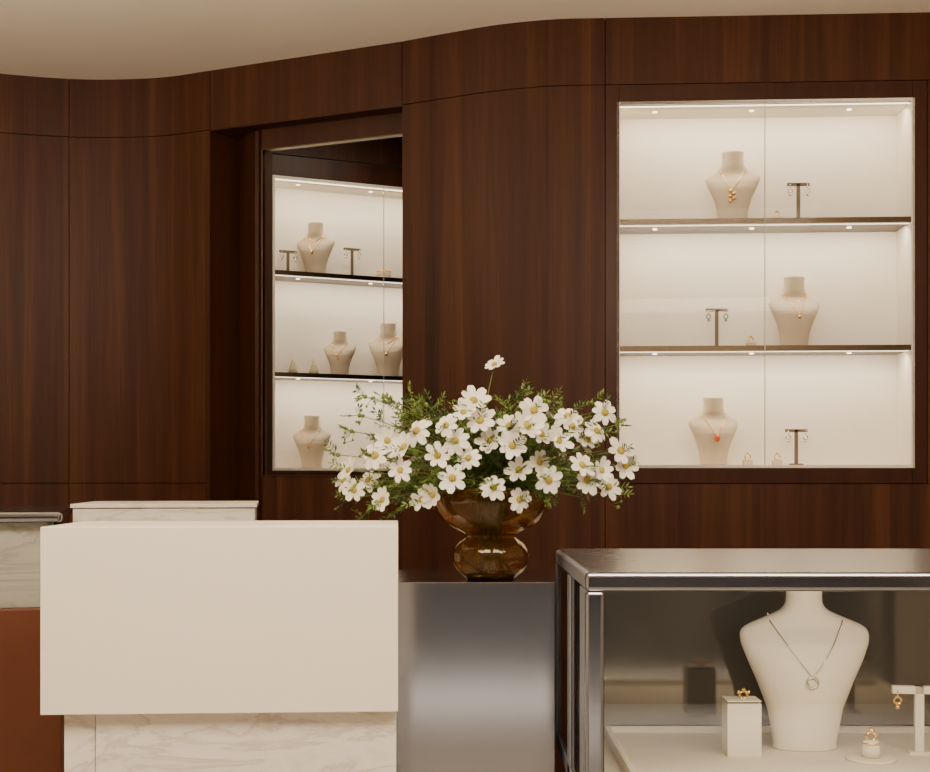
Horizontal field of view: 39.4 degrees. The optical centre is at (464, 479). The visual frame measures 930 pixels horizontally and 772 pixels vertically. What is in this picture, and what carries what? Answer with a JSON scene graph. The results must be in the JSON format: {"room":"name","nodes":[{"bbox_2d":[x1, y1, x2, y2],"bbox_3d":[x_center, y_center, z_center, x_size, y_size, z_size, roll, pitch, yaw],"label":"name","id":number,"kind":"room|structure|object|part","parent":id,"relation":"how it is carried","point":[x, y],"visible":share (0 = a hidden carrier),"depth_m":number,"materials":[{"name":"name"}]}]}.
{"room":"shop","nodes":[
{"label":"shop","id":0,"kind":"room"},
{"bbox_2d":[0,12,929,581],"bbox_3d":[-0.109,-0.145,5.101,5.620,2.790,1.799,0,0,0],"label":"wall","id":1,"kind":"structure","parent":0,"point":[130,209],"depth_m":4.54,"materials":[{"name":"brown wood"}]},
{"bbox_2d":[261,133,401,475],"bbox_3d":[-0.480,-0.626,4.762,0.600,1.223,0.030,0,0,23],"label":"trim","id":2,"kind":"structure","parent":1,"relation":"attached to","point":[398,134],"depth_m":4.87,"materials":[{"name":"brown metal"}]},
{"bbox_2d":[272,175,401,470],"bbox_3d":[-0.385,-0.650,5.649,0.977,1.220,0.191,0,0,-24],"label":"display cabinet","id":3,"kind":"object","parent":1,"relation":"attached to","point":[308,307],"visible":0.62,"depth_m":5.64,"materials":[{"name":"wood"}]},
{"bbox_2d":[279,250,296,270],"bbox_3d":[-0.748,-0.920,5.495,0.077,0.100,0.028,0,0,-24],"label":"stand","id":4,"kind":"object","parent":3,"relation":"in","point":[287,252],"visible":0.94,"depth_m":5.49,"materials":[{"name":"beige metal"}]},
{"bbox_2d":[288,358,297,372],"bbox_3d":[-0.728,-0.482,5.504,0.044,0.070,0.044,0,0,0],"label":"cone","id":5,"kind":"object","parent":3,"relation":"on","point":[293,369],"visible":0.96,"depth_m":5.49,"materials":[{"name":"beige fabric"}]},
{"bbox_2d":[293,415,330,467],"bbox_3d":[-0.654,-0.163,5.528,0.168,0.226,0.070,0,0,11],"label":"bust","id":6,"kind":"object","parent":3,"relation":"in","point":[309,442],"visible":0.98,"depth_m":5.51,"materials":[{"name":"beige fabric"}]},
{"bbox_2d":[309,359,318,372],"bbox_3d":[-0.644,-0.482,5.541,0.044,0.070,0.044,0,0,0],"label":"cone","id":7,"kind":"object","parent":3,"relation":"on","point":[313,369],"visible":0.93,"depth_m":5.53,"materials":[{"name":"beige fabric"}]},
{"bbox_2d":[297,222,334,272],"bbox_3d":[-0.641,-0.984,5.538,0.170,0.229,0.076,0,0,14],"label":"bust","id":8,"kind":"object","parent":3,"relation":"in","point":[315,249],"visible":0.94,"depth_m":5.52,"materials":[{"name":"beige fabric"}]},
{"bbox_2d":[324,331,355,373],"bbox_3d":[-0.539,-0.544,5.580,0.144,0.193,0.060,0,0,12],"label":"bust","id":9,"kind":"object","parent":3,"relation":"in","point":[339,353],"visible":0.93,"depth_m":5.57,"materials":[{"name":"beige fabric"}]},
{"bbox_2d":[343,248,360,274],"bbox_3d":[-0.487,-0.935,5.610,0.077,0.130,0.028,0,0,-24],"label":"stand","id":10,"kind":"object","parent":3,"relation":"in","point":[352,250],"visible":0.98,"depth_m":5.61,"materials":[{"name":"beige metal"}]},
{"bbox_2d":[368,323,401,375],"bbox_3d":[-0.337,-0.567,5.664,0.178,0.239,0.079,0,0,9],"label":"bust","id":11,"kind":"object","parent":3,"relation":"in","point":[392,341],"visible":0.84,"depth_m":5.65,"materials":[{"name":"beige fabric"}]},
{"bbox_2d":[376,270,393,277],"bbox_3d":[-0.354,-0.890,5.669,0.100,0.041,0.100,0,0,0],"label":"tray","id":12,"kind":"object","parent":3,"relation":"on","point":[388,273],"visible":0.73,"depth_m":5.64,"materials":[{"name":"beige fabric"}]},
{"bbox_2d":[617,98,914,467],"bbox_3d":[0.999,-0.650,4.401,0.977,1.220,0.191,0,0,3],"label":"display cabinet","id":13,"kind":"object","parent":1,"relation":"attached to","point":[852,386],"visible":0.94,"depth_m":4.48,"materials":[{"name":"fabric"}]},
{"bbox_2d":[688,397,737,464],"bbox_3d":[0.845,-0.166,4.401,0.172,0.232,0.080,0,0,-6],"label":"bust","id":14,"kind":"object","parent":13,"relation":"in","point":[713,430],"visible":1,"depth_m":4.39,"materials":[{"name":"beige fabric"}]},
{"bbox_2d":[705,308,728,345],"bbox_3d":[0.855,-0.514,4.414,0.077,0.135,0.028,0,0,0],"label":"stand","id":15,"kind":"object","parent":13,"relation":"in","point":[716,310],"visible":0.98,"depth_m":4.41,"materials":[{"name":"beige metal"}]},
{"bbox_2d":[706,150,759,217],"bbox_3d":[0.905,-0.992,4.399,0.182,0.244,0.081,0,0,14],"label":"bust","id":16,"kind":"object","parent":13,"relation":"in","point":[732,188],"visible":0.92,"depth_m":4.39,"materials":[{"name":"beige fabric"}]},
{"bbox_2d":[742,452,752,464],"bbox_3d":[0.958,-0.072,4.409,0.030,0.044,0.030,0,0,0],"label":"block","id":17,"kind":"object","parent":13,"relation":"in","point":[746,461],"visible":0.96,"depth_m":4.39,"materials":[{"name":"beige fabric"}]},
{"bbox_2d":[746,335,755,344],"bbox_3d":[0.969,-0.469,4.408,0.030,0.044,0.030,0,0,0],"label":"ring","id":18,"kind":"object","parent":13,"relation":"in","point":[748,342],"visible":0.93,"depth_m":4.39,"materials":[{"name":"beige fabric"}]},
{"bbox_2d":[772,452,782,464],"bbox_3d":[1.057,-0.072,4.404,0.030,0.044,0.030,0,0,0],"label":"block","id":19,"kind":"object","parent":13,"relation":"in","point":[776,461],"visible":0.96,"depth_m":4.39,"materials":[{"name":"beige fabric"}]},
{"bbox_2d":[768,276,818,344],"bbox_3d":[1.116,-0.568,4.388,0.180,0.242,0.080,0,0,-9],"label":"bust","id":20,"kind":"object","parent":13,"relation":"in","point":[794,312],"visible":0.96,"depth_m":4.38,"materials":[{"name":"beige fabric"}]},
{"bbox_2d":[785,429,807,464],"bbox_3d":[1.121,-0.111,4.401,0.077,0.122,0.028,0,0,0],"label":"stand","id":21,"kind":"object","parent":13,"relation":"in","point":[795,431],"visible":0.99,"depth_m":4.40,"materials":[{"name":"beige metal"}]},
{"bbox_2d":[787,183,809,217],"bbox_3d":[1.128,-0.938,4.400,0.077,0.135,0.028,0,0,0],"label":"stand","id":22,"kind":"object","parent":13,"relation":"in","point":[797,185],"visible":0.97,"depth_m":4.40,"materials":[{"name":"beige metal"}]},
{"bbox_2d":[0,0,929,79],"bbox_3d":[0.000,-1.540,1.600,8.000,0.001,9.200,0,0,0],"label":"ceiling","id":23,"kind":"structure","parent":0,"point":[65,39],"depth_m":4.36,"materials":[{"name":"paint"}]},
{"label":"floor","id":24,"kind":"structure","parent":0,"visible":0},
{"bbox_2d":[0,506,72,771],"bbox_3d":[-1.425,0.659,2.959,1.000,1.182,0.700,0,0,-15],"label":"display case","id":25,"kind":"object","parent":24,"relation":"on","point":[30,741],"visible":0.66,"depth_m":2.74,"materials":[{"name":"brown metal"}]},
{"bbox_3d":[-1.425,0.180,2.953,0.978,0.180,0.672,0,0,-15],"label":"glass","id":26,"kind":"part","parent":25,"relation":"part of","materials":[{"name":"clear glass"}]},
{"bbox_2d":[70,501,258,522],"bbox_3d":[-0.697,0.651,3.088,0.405,1.197,0.408,0,0,-9],"label":"counter","id":27,"kind":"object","parent":24,"relation":"on","point":[94,510],"depth_m":2.89,"materials":[{"name":"white stone"}]},
{"bbox_2d":[40,520,397,771],"bbox_3d":[-0.426,0.665,2.381,0.605,1.170,0.330,0,0,-3],"label":"counter","id":28,"kind":"object","parent":24,"relation":"on","point":[166,646],"depth_m":2.22,"materials":[{"name":"beige paint"}]},
{"bbox_2d":[396,570,554,771],"bbox_3d":[0.009,0.726,2.745,0.338,1.048,0.350,0,0,0],"label":"pedestal","id":29,"kind":"object","parent":24,"relation":"on","point":[476,659],"depth_m":2.57,"materials":[{"name":"grey metal"}]},
{"bbox_2d":[434,487,548,580],"bbox_3d":[0.053,0.108,2.650,0.238,0.188,0.238,0,0,0],"label":"glass vase","id":30,"kind":"object","parent":29,"relation":"on","point":[490,550],"visible":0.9,"depth_m":2.58,"materials":[{"name":"orange glass"}]},
{"bbox_2d":[322,355,640,519],"bbox_3d":[0.036,-0.032,2.627,0.638,0.444,0.386,0,0,4],"label":"flower bouquet","id":31,"kind":"object","parent":30,"relation":"in","point":[495,445],"visible":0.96,"depth_m":2.53,"materials":[{"name":"white plant"}]},
{"bbox_2d":[555,549,929,771],"bbox_3d":[0.689,0.701,2.495,0.982,1.099,0.750,0,0,0],"label":"glass display case","id":32,"kind":"object","parent":24,"relation":"on","point":[648,647],"visible":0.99,"depth_m":2.82,"materials":[{"name":"silver metal"}]},
{"bbox_3d":[0.205,0.376,2.495,0.006,0.388,0.690,0,0,0],"label":"glass","id":33,"kind":"part","parent":32,"relation":"part of","materials":[{"name":"clear glass"}]},
{"bbox_2d":[722,687,761,756],"bbox_3d":[0.557,0.485,2.620,0.068,0.134,0.060,0,0,0],"label":"ring display stand","id":34,"kind":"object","parent":32,"relation":"on","point":[741,715],"depth_m":2.59,"materials":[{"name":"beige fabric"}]},
{"bbox_3d":[0.689,0.153,2.495,0.966,0.005,0.734,0,0,0],"label":"panel","id":35,"kind":"part","parent":32,"relation":"part of","materials":[{"name":"clear glass"}]},
{"bbox_3d":[0.689,0.376,2.857,0.922,0.388,0.006,0,0,0],"label":"panel","id":36,"kind":"part","parent":32,"relation":"part of","materials":[{"name":"glass"}]},
{"bbox_2d":[604,726,929,771],"bbox_3d":[0.713,0.550,2.522,0.815,0.024,0.645,0,0,0],"label":"tray","id":37,"kind":"object","parent":32,"relation":"on","point":[627,748],"depth_m":2.63,"materials":[{"name":"beige fabric"}]},
{"bbox_2d":[740,591,868,751],"bbox_3d":[0.700,0.384,2.666,0.266,0.336,0.104,0,0,0],"label":"bust","id":38,"kind":"object","parent":32,"relation":"on","point":[805,658],"visible":0.92,"depth_m":2.64,"materials":[{"name":"beige fabric"}]},
{"bbox_2d":[846,727,896,764],"bbox_3d":[0.800,0.519,2.560,0.096,0.065,0.096,0,0,0],"label":"stand","id":39,"kind":"object","parent":32,"relation":"on","point":[871,754],"visible":1,"depth_m":2.55,"materials":[{"name":"beige fabric"}]},
{"bbox_2d":[891,685,929,755],"bbox_3d":[0.915,0.483,2.619,0.107,0.137,0.030,0,0,6],"label":"stand","id":40,"kind":"object","parent":32,"relation":"on","point":[918,691],"visible":1,"depth_m":2.61,"materials":[{"name":"beige fabric"}]}
]}

